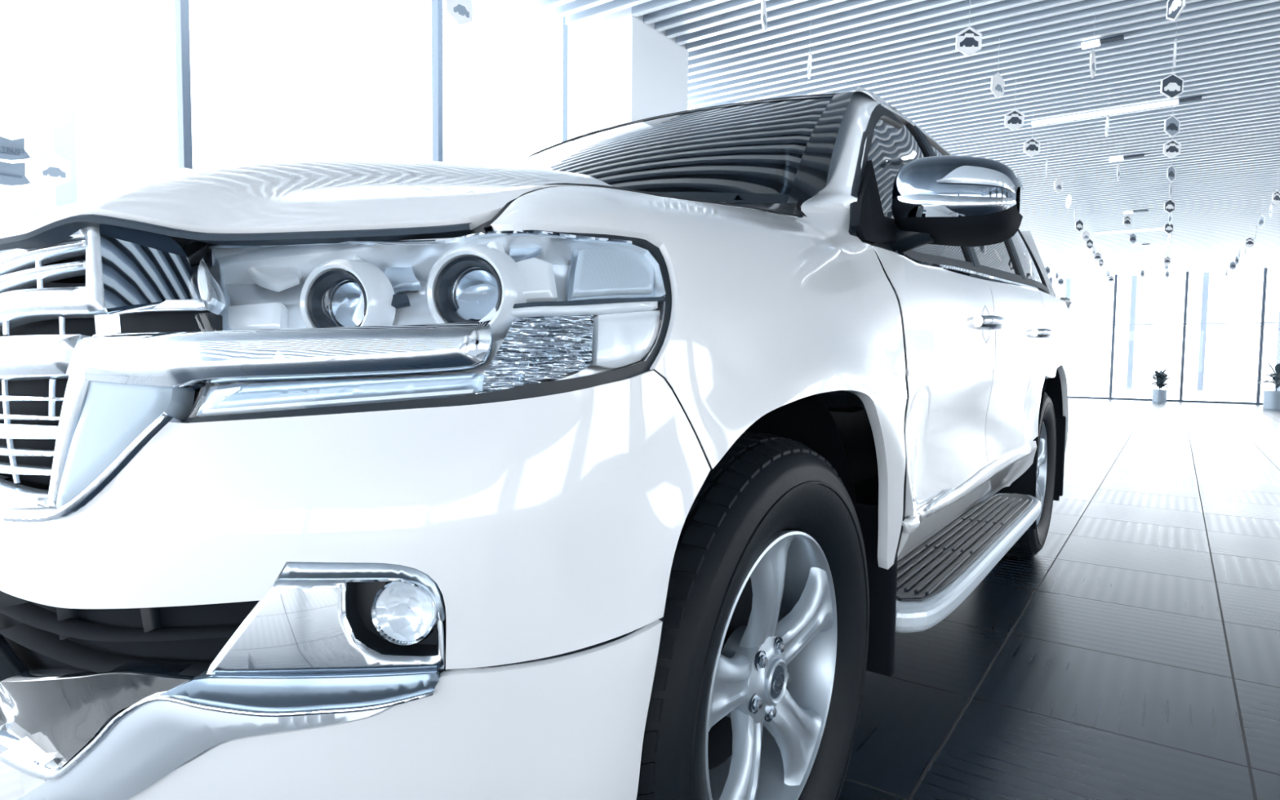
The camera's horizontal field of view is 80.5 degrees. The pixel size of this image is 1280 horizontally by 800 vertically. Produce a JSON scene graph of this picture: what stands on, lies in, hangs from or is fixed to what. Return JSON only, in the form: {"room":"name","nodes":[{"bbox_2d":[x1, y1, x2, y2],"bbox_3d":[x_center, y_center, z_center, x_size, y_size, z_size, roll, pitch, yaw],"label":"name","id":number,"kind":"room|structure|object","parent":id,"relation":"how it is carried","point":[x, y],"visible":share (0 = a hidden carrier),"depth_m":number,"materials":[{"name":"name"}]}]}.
{"room":"car showroom","nodes":[
{"label":"car showroom","id":0,"kind":"room"},
{"bbox_2d":[0,397,1279,799],"bbox_3d":[4.150,0.804,3.844,12.700,0.100,32.700,3,4,35],"label":"floor","id":1,"kind":"structure","parent":0,"point":[1135,655],"depth_m":2.44,"materials":[{"name":"tile"}]},
{"bbox_2d":[35,0,568,210],"bbox_3d":[-1.136,-2.514,7.357,0.540,6.000,32.600,3,4,35],"label":"window","id":2,"kind":"structure","parent":1,"relation":"on","point":[60,53],"depth_m":4.61,"materials":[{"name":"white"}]},
{"bbox_2d":[0,86,1072,799],"bbox_3d":[0.423,-0.165,3.090,2.332,1.858,5.032,3,4,35],"label":"suv","id":3,"kind":"object","parent":1,"relation":"on","point":[618,462],"visible":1,"depth_m":0.87,"materials":[{"name":"white paint"}]},
{"bbox_2d":[0,633,195,766],"bbox_3d":[-0.668,0.361,0.886,0.435,0.192,0.061,2,4,25],"label":"bumper cover","id":4,"kind":"object","parent":3,"relation":"on","point":[67,700],"depth_m":0.84,"materials":[{"name":"silver metal"}]},
{"bbox_2d":[0,240,207,485],"bbox_3d":[-0.952,-0.054,1.149,0.926,0.323,0.157,3,4,35],"label":"grille","id":5,"kind":"object","parent":3,"relation":"attached to","point":[55,319],"depth_m":0.89,"materials":[{"name":"silver metal"}]},
{"bbox_2d":[99,224,199,314],"bbox_3d":[-0.558,-0.152,0.860,0.087,0.114,0.110,-2,4,-38],"label":"grille","id":6,"kind":"object","parent":3,"relation":"on","point":[143,270],"depth_m":0.85,"materials":[{"name":"silver metal"}]},
{"bbox_2d":[195,373,485,417],"bbox_3d":[-0.325,-0.003,0.823,0.315,0.057,0.039,1,3,2],"label":"light","id":7,"kind":"object","parent":3,"relation":"attached to","point":[220,394],"depth_m":0.81,"materials":[{"name":"silver metal"}]},
{"bbox_2d":[328,280,361,327],"bbox_3d":[-0.327,-0.109,0.875,0.058,0.058,0.026,1,3,14],"label":"lens","id":8,"kind":"object","parent":3,"relation":"on","point":[344,295],"depth_m":0.87,"materials":[{"name":"white"}]},
{"bbox_2d":[0,158,803,266],"bbox_3d":[-0.689,-0.339,1.500,1.687,0.266,1.127,3,4,35],"label":"hood","id":9,"kind":"object","parent":3,"relation":"attached to","point":[300,212],"depth_m":0.90,"materials":[{"name":"white"}]},
{"bbox_2d":[371,579,438,645],"bbox_3d":[-0.244,0.220,0.796,0.072,0.072,0.027,1,3,6],"label":"fog lamp","id":10,"kind":"object","parent":3,"relation":"on","point":[405,612],"depth_m":0.79,"materials":[{"name":"clear glass"}]},
{"bbox_2d":[453,266,497,321],"bbox_3d":[-0.182,-0.121,0.877,0.062,0.062,0.026,1,3,14],"label":"lamp","id":11,"kind":"object","parent":3,"relation":"on","point":[475,289],"depth_m":0.87,"materials":[{"name":"white"}]},
{"bbox_2d":[571,247,654,298],"bbox_3d":[-0.033,-0.148,0.896,0.117,0.069,0.042,-1,4,-32],"label":"lamp","id":12,"kind":"object","parent":3,"relation":"on","point":[597,273],"depth_m":0.88,"materials":[{"name":"white plastic"}]},
{"bbox_2d":[982,306,990,342],"bbox_3d":[1.018,-0.224,2.236,0.016,0.112,0.105,3,4,35],"label":"door handle","id":13,"kind":"object","parent":3,"relation":"on","point":[985,309],"depth_m":2.24,"materials":[{"name":"white metal"}]},
{"bbox_2d":[1015,186,1020,212],"bbox_3d":[0.713,-0.431,1.659,0.222,0.172,0.031,3,4,35],"label":"mirror glass","id":14,"kind":"object","parent":3,"relation":"attached to","point":[1018,192],"depth_m":1.59,"materials":[{"name":"black"}]},
{"bbox_2d":[567,6,688,140],"bbox_3d":[-0.069,-2.370,5.077,0.520,6.000,0.660,3,4,35],"label":"column","id":15,"kind":"structure","parent":1,"relation":"on","point":[622,69],"depth_m":4.84,"materials":[{"name":"white paint"}]},
{"bbox_2d":[1144,368,1176,401],"bbox_3d":[12.105,-0.353,17.654,0.650,0.780,0.636,3,4,35],"label":"potted plant","id":16,"kind":"object","parent":1,"relation":"on","point":[1157,395],"visible":1,"depth_m":17.57,"materials":[{"name":"grey plant"}]},
{"bbox_2d":[1049,267,1279,404],"bbox_3d":[13.716,-1.428,17.156,12.600,3.020,0.560,3,4,35],"label":"window","id":17,"kind":"structure","parent":1,"relation":"on","point":[1206,277],"depth_m":17.68,"materials":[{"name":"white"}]},
{"bbox_2d":[1253,360,1279,409],"bbox_3d":[12.920,-0.303,15.294,0.792,0.973,0.650,1,3,1],"label":"potted plant","id":18,"kind":"object","parent":1,"relation":"on","point":[1271,399],"visible":1,"depth_m":15.32,"materials":[{"name":"grey plant"}]},
{"bbox_2d":[523,0,1279,277],"bbox_3d":[4.213,-3.793,3.506,12.800,3.080,32.800,3,4,35],"label":"ceiling","id":19,"kind":"structure","parent":0,"point":[904,52],"depth_m":5.80,"materials":[{"name":"white"}]},
{"bbox_2d":[0,0,31,186],"bbox_3d":[-1.669,-1.395,1.949,0.017,1.657,0.118,3,4,35],"label":"sign","id":20,"kind":"object","parent":19,"relation":"hanging from","point":[11,174],"visible":1,"depth_m":2.01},
{"bbox_2d":[31,0,71,186],"bbox_3d":[-2.670,-1.644,3.404,0.142,1.352,0.010,-2,4,-40],"label":"card","id":21,"kind":"object","parent":19,"relation":"hanging from","point":[49,167],"visible":0.99,"depth_m":3.43,"materials":[{"name":"white"}]},
{"bbox_2d":[42,166,66,177],"bbox_3d":[-2.669,-1.038,3.446,0.084,0.042,0.007,-2,4,-40],"label":"picture","id":22,"kind":"object","parent":21,"relation":"attached to","point":[47,171],"depth_m":3.44,"materials":[{"name":"grey"}]},
{"bbox_2d":[444,0,473,26],"bbox_3d":[-0.789,-1.968,3.299,0.010,0.652,0.142,3,4,40],"label":"card","id":23,"kind":"object","parent":19,"relation":"hanging from","point":[461,11],"visible":1,"depth_m":3.32,"materials":[{"name":"white"}]},
{"bbox_2d":[453,4,469,17],"bbox_3d":[-0.785,-1.711,3.322,0.007,0.042,0.084,3,4,40],"label":"picture","id":24,"kind":"object","parent":23,"relation":"attached to","point":[460,11],"depth_m":3.32,"materials":[{"name":"grey"}]},
{"bbox_2d":[760,0,767,31],"bbox_3d":[0.652,-2.126,3.967,0.010,0.382,0.142,2,4,18],"label":"card","id":25,"kind":"object","parent":19,"relation":"hanging from","point":[763,7],"visible":1,"depth_m":3.96,"materials":[{"name":"white"}]},
{"bbox_2d":[763,13,766,25],"bbox_3d":[0.654,-2.004,3.984,0.007,0.042,0.084,2,4,18],"label":"picture","id":26,"kind":"object","parent":25,"relation":"attached to","point":[764,15],"depth_m":3.99,"materials":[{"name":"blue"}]},
{"bbox_2d":[807,30,812,79],"bbox_3d":[1.042,-2.160,4.635,0.010,0.382,0.142,1,3,6],"label":"card","id":27,"kind":"object","parent":19,"relation":"hanging from","point":[810,57],"visible":1,"depth_m":4.63,"materials":[{"name":"white"}]},
{"bbox_2d":[955,0,982,57],"bbox_3d":[1.855,-2.129,4.258,0.142,0.382,0.010,1,3,0],"label":"card","id":28,"kind":"object","parent":19,"relation":"hanging from","point":[968,41],"visible":1,"depth_m":4.26,"materials":[{"name":"white"}]},
{"bbox_2d":[960,37,977,47],"bbox_3d":[1.854,-2.017,4.265,0.105,0.052,0.007,1,3,0],"label":"picture","id":29,"kind":"object","parent":28,"relation":"attached to","point":[968,42],"depth_m":4.26},
{"bbox_2d":[959,29,979,35],"bbox_3d":[1.854,-2.068,4.262,0.120,0.036,0.007,1,3,0],"label":"picture","id":30,"kind":"object","parent":28,"relation":"on","point":[965,32],"depth_m":4.26},
{"bbox_2d":[990,38,1004,98],"bbox_3d":[2.338,-2.164,4.938,0.142,0.382,0.010,-2,4,-35],"label":"card","id":31,"kind":"object","parent":19,"relation":"hanging from","point":[997,82],"visible":1,"depth_m":4.94,"materials":[{"name":"white"}]},
{"bbox_2d":[995,84,1002,92],"bbox_3d":[2.345,-2.042,4.951,0.084,0.042,0.007,-2,4,-35],"label":"picture","id":32,"kind":"object","parent":31,"relation":"attached to","point":[998,87],"depth_m":4.95,"materials":[{"name":"grey"}]},
{"bbox_2d":[1004,79,1024,131],"bbox_3d":[2.797,-2.200,5.642,0.142,0.382,0.010,1,3,0],"label":"card","id":33,"kind":"object","parent":19,"relation":"hanging from","point":[1014,119],"visible":1,"depth_m":5.65,"materials":[{"name":"white"}]},
{"bbox_2d":[1007,116,1021,124],"bbox_3d":[2.796,-2.087,5.649,0.105,0.052,0.007,1,3,0],"label":"picture","id":34,"kind":"object","parent":33,"relation":"attached to","point":[1011,120],"depth_m":5.65,"materials":[{"name":"black"}]},
{"bbox_2d":[1007,111,1022,115],"bbox_3d":[2.796,-2.139,5.646,0.120,0.036,0.007,1,3,0],"label":"picture","id":35,"kind":"object","parent":33,"relation":"on","point":[1011,113],"depth_m":5.64},
{"bbox_2d":[1023,115,1040,157],"bbox_3d":[3.299,-2.236,6.358,0.142,0.382,0.010,0,3,-5],"label":"card","id":36,"kind":"object","parent":19,"relation":"hanging from","point":[1032,146],"visible":1,"depth_m":6.36,"materials":[{"name":"white"}]},
{"bbox_2d":[1025,139,1038,143],"bbox_3d":[3.299,-2.175,6.362,0.120,0.036,0.007,0,3,-5],"label":"picture","id":37,"kind":"object","parent":36,"relation":"on","point":[1029,141],"depth_m":6.36,"materials":[{"name":"white"}]},
{"bbox_2d":[1026,144,1038,151],"bbox_3d":[3.299,-2.123,6.365,0.105,0.052,0.007,0,3,-5],"label":"picture","id":38,"kind":"object","parent":36,"relation":"attached to","point":[1028,147],"depth_m":6.36,"materials":[{"name":"black"}]},
{"bbox_2d":[1044,135,1048,177],"bbox_3d":[3.787,-2.270,7.041,0.010,0.382,0.142,3,4,30],"label":"card","id":39,"kind":"object","parent":19,"relation":"hanging from","point":[1046,171],"visible":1,"depth_m":7.03,"materials":[{"name":"white"}]},
{"bbox_2d":[1044,254,1050,274],"bbox_3d":[7.656,-2.595,14.210,0.142,0.482,0.010,-1,4,-20],"label":"card","id":40,"kind":"object","parent":19,"relation":"hanging from","point":[1047,268],"visible":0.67,"depth_m":14.22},
{"bbox_2d":[1054,256,1058,279],"bbox_3d":[8.345,-2.641,15.134,0.142,0.482,0.010,-2,4,-40],"label":"card","id":41,"kind":"object","parent":19,"relation":"hanging from","point":[1056,275],"visible":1,"depth_m":15.13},
{"bbox_2d":[1053,163,1062,193],"bbox_3d":[4.288,-2.305,7.744,0.142,0.382,0.010,-1,4,-30],"label":"card","id":42,"kind":"object","parent":19,"relation":"hanging from","point":[1058,183],"visible":1,"depth_m":7.75,"materials":[{"name":"white"}]},
{"bbox_2d":[1057,262,1063,285],"bbox_3d":[9.018,-2.696,16.199,0.142,0.482,0.010,0,3,-10],"label":"card","id":43,"kind":"object","parent":19,"relation":"hanging from","point":[1060,281],"visible":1,"depth_m":16.21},
{"bbox_2d":[1066,175,1071,208],"bbox_3d":[4.833,-2.345,8.518,0.010,0.382,0.142,1,3,10],"label":"card","id":44,"kind":"object","parent":19,"relation":"hanging from","point":[1068,200],"visible":1,"depth_m":8.51,"materials":[{"name":"white"}]},
{"bbox_2d":[1073,189,1075,221],"bbox_3d":[5.322,-2.382,9.260,0.010,0.382,0.142,3,4,30],"label":"card","id":45,"kind":"object","parent":19,"relation":"hanging from","point":[1075,189],"visible":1,"depth_m":9.23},
{"bbox_2d":[1075,213,1083,231],"bbox_3d":[5.825,-2.421,10.024,0.142,0.382,0.010,-1,4,-20],"label":"card","id":46,"kind":"object","parent":19,"relation":"hanging from","point":[1078,224],"visible":1,"depth_m":10.03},
{"bbox_2d":[1081,221,1089,241],"bbox_3d":[6.398,-2.463,10.854,0.142,0.382,0.010,-1,4,-20],"label":"card","id":47,"kind":"object","parent":19,"relation":"hanging from","point":[1085,235],"visible":1,"depth_m":10.86,"materials":[{"name":"white"}]},
{"bbox_2d":[1085,227,1093,249],"bbox_3d":[6.895,-2.501,11.593,0.142,0.382,0.010,-1,4,-20],"label":"card","id":48,"kind":"object","parent":19,"relation":"hanging from","point":[1089,243],"visible":0.93,"depth_m":11.59,"materials":[{"name":"white paper"}]},
{"bbox_2d":[1088,13,1096,78],"bbox_3d":[2.735,-2.137,4.560,0.010,0.382,0.142,3,4,40],"label":"card","id":49,"kind":"object","parent":19,"relation":"hanging from","point":[1092,65],"visible":1,"depth_m":4.55,"materials":[{"name":"white"}]},
{"bbox_2d":[1091,233,1095,256],"bbox_3d":[7.410,-2.539,12.349,0.142,0.382,0.010,-2,4,-40],"label":"card","id":50,"kind":"object","parent":19,"relation":"hanging from","point":[1093,249],"visible":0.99,"depth_m":12.34,"materials":[{"name":"white"}]},
{"bbox_2d":[1093,239,1102,261],"bbox_3d":[7.874,-2.572,13.008,0.142,0.382,0.010,1,3,0],"label":"card","id":51,"kind":"object","parent":19,"relation":"hanging from","point":[1098,256],"visible":0.94,"depth_m":13.01,"materials":[{"name":"white"}]},
{"bbox_2d":[1097,245,1103,266],"bbox_3d":[8.376,-2.610,13.742,0.142,0.382,0.010,-1,4,-30],"label":"card","id":52,"kind":"object","parent":19,"relation":"hanging from","point":[1100,262],"visible":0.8,"depth_m":13.74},
{"bbox_2d":[1081,34,1124,49],"bbox_3d":[3.018,-2.335,4.936,0.235,0.023,0.060,3,4,35],"label":"recessed light","id":53,"kind":"object","parent":19,"relation":"in","point":[1086,45],"visible":1,"depth_m":4.93,"materials":[{"name":"white"}]},
{"bbox_2d":[1105,86,1109,137],"bbox_3d":[3.570,-2.199,5.771,0.010,0.382,0.142,2,4,25],"label":"card","id":54,"kind":"object","parent":19,"relation":"hanging from","point":[1107,123],"visible":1,"depth_m":5.76,"materials":[{"name":"white"}]},
{"bbox_2d":[1106,268,1110,278],"bbox_3d":[9.676,-2.705,15.632,0.142,0.382,0.010,-1,4,-30],"label":"card","id":55,"kind":"object","parent":19,"relation":"hanging from","point":[1108,273],"visible":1,"depth_m":15.63,"materials":[{"name":"white"}]},
{"bbox_2d":[1107,272,1114,282],"bbox_3d":[10.309,-2.751,16.541,0.142,0.382,0.010,0,3,-10],"label":"card","id":56,"kind":"object","parent":19,"relation":"hanging from","point":[1111,278],"visible":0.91,"depth_m":16.55,"materials":[{"name":"white"}]},
{"bbox_2d":[1031,95,1201,125],"bbox_3d":[3.940,-2.405,6.312,1.202,0.023,0.060,3,4,35],"label":"recessed light","id":57,"kind":"object","parent":19,"relation":"in","point":[1163,104],"visible":1,"depth_m":6.29,"materials":[{"name":"white"}]},
{"bbox_2d":[1116,142,1120,180],"bbox_3d":[4.533,-2.269,7.160,0.010,0.382,0.142,3,4,40],"label":"card","id":58,"kind":"object","parent":19,"relation":"hanging from","point":[1118,169],"visible":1,"depth_m":7.15,"materials":[{"name":"white"}]},
{"bbox_2d":[1109,154,1144,161],"bbox_3d":[4.981,-2.477,7.742,0.299,0.023,0.060,3,4,35],"label":"recessed light","id":59,"kind":"object","parent":19,"relation":"in","point":[1120,158],"visible":1,"depth_m":7.74,"materials":[{"name":"white"}]},
{"bbox_2d":[1122,206,1131,227],"bbox_3d":[6.252,-2.398,9.699,0.142,0.382,0.010,-1,4,-20],"label":"card","id":60,"kind":"object","parent":19,"relation":"hanging from","point":[1126,222],"visible":1,"depth_m":9.70,"materials":[{"name":"white"}]},
{"bbox_2d":[1124,219,1130,224],"bbox_3d":[6.251,-2.285,9.706,0.105,0.052,0.007,-1,4,-20],"label":"picture","id":61,"kind":"object","parent":60,"relation":"attached to","point":[1126,221],"depth_m":9.70,"materials":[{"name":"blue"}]},
{"bbox_2d":[1095,227,1164,234],"bbox_3d":[7.833,-2.699,12.101,0.924,0.023,0.060,3,4,35],"label":"recessed light","id":62,"kind":"object","parent":19,"relation":"in","point":[1159,228],"visible":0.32,"depth_m":12.07,"materials":[{"name":"white"}]},
{"bbox_2d":[1128,222,1137,244],"bbox_3d":[7.184,-2.464,11.020,0.142,0.382,0.010,-1,4,-20],"label":"card","id":63,"kind":"object","parent":19,"relation":"hanging from","point":[1132,237],"visible":1,"depth_m":11.02,"materials":[{"name":"grey"}]},
{"bbox_2d":[1124,209,1148,213],"bbox_3d":[6.898,-2.617,10.518,0.284,0.023,0.060,3,4,35],"label":"recessed light","id":64,"kind":"object","parent":19,"relation":"in","point":[1131,211],"visible":1,"depth_m":10.52,"materials":[{"name":"white"}]},
{"bbox_2d":[1133,243,1149,246],"bbox_3d":[8.951,-2.768,13.509,0.253,0.023,0.060,3,4,35],"label":"recessed light","id":65,"kind":"object","parent":19,"relation":"in","point":[1135,245],"visible":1,"depth_m":13.50,"materials":[{"name":"white"}]},
{"bbox_2d":[1140,269,1144,277],"bbox_3d":[10.248,-2.687,15.422,0.142,0.382,0.010,-1,4,-30],"label":"card","id":66,"kind":"object","parent":19,"relation":"hanging from","point":[1142,272],"visible":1,"depth_m":15.42,"materials":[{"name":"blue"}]},
{"bbox_2d":[1164,240,1167,258],"bbox_3d":[8.725,-2.535,12.531,0.010,0.382,0.142,2,4,25],"label":"card","id":67,"kind":"object","parent":19,"relation":"hanging from","point":[1166,251],"visible":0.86,"depth_m":12.54,"materials":[{"name":"white"}]},
{"bbox_2d":[1164,263,1168,271],"bbox_3d":[9.896,-2.620,14.214,0.142,0.382,0.010,-1,4,-30],"label":"card","id":68,"kind":"object","parent":19,"relation":"hanging from","point":[1166,267],"visible":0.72,"depth_m":14.22,"materials":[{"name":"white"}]},
{"bbox_2d":[1163,251,1170,265],"bbox_3d":[9.361,-2.580,13.424,0.142,0.382,0.010,0,3,-10],"label":"card","id":69,"kind":"object","parent":19,"relation":"hanging from","point":[1166,261],"visible":0.88,"depth_m":13.43,"materials":[{"name":"white"}]},
{"bbox_2d":[1164,270,1168,278],"bbox_3d":[10.818,-2.686,15.514,0.142,0.382,0.010,-1,4,-30],"label":"card","id":70,"kind":"object","parent":19,"relation":"hanging from","point":[1166,273],"visible":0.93,"depth_m":15.51,"materials":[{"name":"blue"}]},
{"bbox_2d":[1164,222,1173,234],"bbox_3d":[7.087,-2.413,10.130,0.142,0.382,0.010,0,3,-10],"label":"card","id":71,"kind":"object","parent":19,"relation":"hanging from","point":[1168,228],"visible":0.83,"depth_m":10.13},
{"bbox_2d":[1165,226,1172,230],"bbox_3d":[7.086,-2.301,10.136,0.105,0.052,0.007,0,3,-10],"label":"picture","id":72,"kind":"object","parent":71,"relation":"attached to","point":[1167,228],"depth_m":10.13,"materials":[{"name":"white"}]},
{"bbox_2d":[1167,233,1171,244],"bbox_3d":[7.695,-2.456,10.983,0.010,0.382,0.142,2,4,20],"label":"card","id":73,"kind":"object","parent":19,"relation":"hanging from","point":[1169,238],"visible":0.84,"depth_m":10.99,"materials":[{"name":"white"}]},
{"bbox_2d":[1164,199,1175,213],"bbox_3d":[6.111,-2.342,8.720,0.142,0.382,0.010,0,3,-10],"label":"card","id":74,"kind":"object","parent":19,"relation":"hanging from","point":[1169,206],"visible":0.93,"depth_m":8.72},
{"bbox_2d":[1165,204,1173,208],"bbox_3d":[6.110,-2.229,8.727,0.105,0.052,0.007,0,3,-10],"label":"picture","id":75,"kind":"object","parent":74,"relation":"attached to","point":[1167,206],"depth_m":8.72,"materials":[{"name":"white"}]},
{"bbox_2d":[1168,212,1173,225],"bbox_3d":[6.631,-2.379,9.450,0.010,0.382,0.142,2,4,20],"label":"card","id":76,"kind":"object","parent":19,"relation":"hanging from","point":[1171,215],"visible":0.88,"depth_m":9.45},
{"bbox_2d":[1168,182,1172,198],"bbox_3d":[5.548,-2.301,7.905,0.010,0.382,0.142,3,4,40],"label":"card","id":77,"kind":"object","parent":19,"relation":"hanging from","point":[1170,184],"visible":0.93,"depth_m":7.89,"materials":[{"name":"white paper"}]},
{"bbox_2d":[1166,158,1175,182],"bbox_3d":[5.061,-2.265,7.199,0.142,0.382,0.010,-1,4,-30],"label":"card","id":78,"kind":"object","parent":19,"relation":"hanging from","point":[1171,171],"visible":0.93,"depth_m":7.20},
{"bbox_2d":[1168,170,1174,177],"bbox_3d":[5.060,-2.152,7.205,0.105,0.052,0.007,-1,4,-30],"label":"picture","id":79,"kind":"object","parent":78,"relation":"attached to","point":[1171,173],"depth_m":7.20,"materials":[{"name":"grey"}]},
{"bbox_2d":[1160,39,1183,99],"bbox_3d":[3.464,-2.150,4.917,0.142,0.382,0.010,1,3,0],"label":"card","id":80,"kind":"object","parent":19,"relation":"hanging from","point":[1172,86],"visible":1,"depth_m":4.92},
{"bbox_2d":[1164,82,1180,91],"bbox_3d":[3.463,-2.037,4.924,0.105,0.052,0.007,1,3,0],"label":"picture","id":81,"kind":"object","parent":80,"relation":"attached to","point":[1168,86],"depth_m":4.92,"materials":[{"name":"white"}]},
{"bbox_2d":[1164,97,1180,137],"bbox_3d":[4.052,-2.192,5.754,0.142,0.382,0.010,0,3,-15],"label":"card","id":82,"kind":"object","parent":19,"relation":"hanging from","point":[1171,124],"visible":0.96,"depth_m":5.76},
{"bbox_2d":[1166,123,1177,130],"bbox_3d":[4.051,-2.079,5.761,0.105,0.052,0.007,0,3,-15],"label":"picture","id":83,"kind":"object","parent":82,"relation":"attached to","point":[1170,126],"depth_m":5.76,"materials":[{"name":"grey"}]},
{"bbox_2d":[1163,137,1181,159],"bbox_3d":[4.478,-2.223,6.359,0.142,0.382,0.011,1,3,0],"label":"card","id":84,"kind":"object","parent":19,"relation":"hanging from","point":[1172,148],"visible":0.97,"depth_m":6.36,"materials":[{"name":"white plastic"}]},
{"bbox_2d":[1165,146,1178,152],"bbox_3d":[4.477,-2.110,6.366,0.105,0.052,0.007,1,3,0],"label":"picture","id":85,"kind":"object","parent":84,"relation":"attached to","point":[1168,148],"depth_m":6.36,"materials":[{"name":"black"}]},
{"bbox_2d":[1165,140,1179,145],"bbox_3d":[4.477,-2.162,6.363,0.120,0.036,0.007,1,3,0],"label":"picture","id":86,"kind":"object","parent":84,"relation":"on","point":[1171,142],"depth_m":6.36,"materials":[{"name":"white"}]},
{"bbox_2d":[1173,19,1177,68],"bbox_3d":[3.114,-2.123,4.393,0.010,0.382,0.142,3,4,35],"label":"card","id":87,"kind":"object","parent":19,"relation":"hanging from","point":[1175,39],"visible":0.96,"depth_m":4.36,"materials":[{"name":"white"}]},
{"bbox_2d":[1165,0,1186,21],"bbox_3d":[2.686,-2.092,3.783,0.010,0.382,0.142,1,3,5],"label":"card","id":88,"kind":"object","parent":19,"relation":"hanging from","point":[1174,7],"visible":1,"depth_m":3.80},
{"bbox_2d":[1168,0,1182,13],"bbox_3d":[2.685,-1.980,3.790,0.007,0.052,0.105,1,3,5],"label":"picture","id":89,"kind":"object","parent":88,"relation":"attached to","point":[1175,6],"depth_m":3.79,"materials":[{"name":"white"}]},
{"bbox_2d":[1229,258,1236,270],"bbox_3d":[10.968,-2.595,13.988,0.142,0.382,0.010,0,3,-10],"label":"card","id":90,"kind":"object","parent":19,"relation":"hanging from","point":[1232,265],"visible":0.94,"depth_m":13.99,"materials":[{"name":"grey"}]},
{"bbox_2d":[1234,252,1239,264],"bbox_3d":[10.434,-2.556,13.218,0.142,0.382,0.011,-1,4,-29],"label":"card","id":91,"kind":"object","parent":19,"relation":"hanging from","point":[1236,259],"visible":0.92,"depth_m":13.22,"materials":[{"name":"white paper"}]},
{"bbox_2d":[1237,245,1240,259],"bbox_3d":[9.931,-2.522,12.530,0.010,0.382,0.142,3,4,30],"label":"card","id":92,"kind":"object","parent":19,"relation":"hanging from","point":[1239,251],"visible":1,"depth_m":12.53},
{"bbox_2d":[1244,229,1254,248],"bbox_3d":[9.086,-2.458,11.267,0.142,0.382,0.010,1,3,0],"label":"card","id":93,"kind":"object","parent":19,"relation":"hanging from","point":[1249,242],"visible":1,"depth_m":11.27,"materials":[{"name":"white"}]},
{"bbox_2d":[1257,204,1265,227],"bbox_3d":[7.892,-2.373,9.596,0.010,0.382,0.142,2,3,15],"label":"card","id":94,"kind":"object","parent":19,"relation":"hanging from","point":[1261,220],"visible":1,"depth_m":9.60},
{"bbox_2d":[1269,190,1273,217],"bbox_3d":[7.420,-2.337,8.884,0.010,0.382,0.142,3,4,30],"label":"card","id":95,"kind":"object","parent":19,"relation":"hanging from","point":[1271,207],"visible":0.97,"depth_m":8.88,"materials":[{"name":"white"}]},
{"bbox_2d":[1271,174,1279,204],"bbox_3d":[6.903,-2.303,8.193,0.142,0.382,0.010,-1,4,-20],"label":"card","id":96,"kind":"object","parent":19,"relation":"hanging from","point":[1275,195],"visible":1,"depth_m":8.19,"materials":[{"name":"white"}]},
{"bbox_2d":[1273,195,1279,200],"bbox_3d":[6.903,-2.190,8.200,0.105,0.052,0.007,-1,4,-20],"label":"picture","id":97,"kind":"object","parent":96,"relation":"attached to","point":[1276,197],"depth_m":8.19,"materials":[{"name":"black"}]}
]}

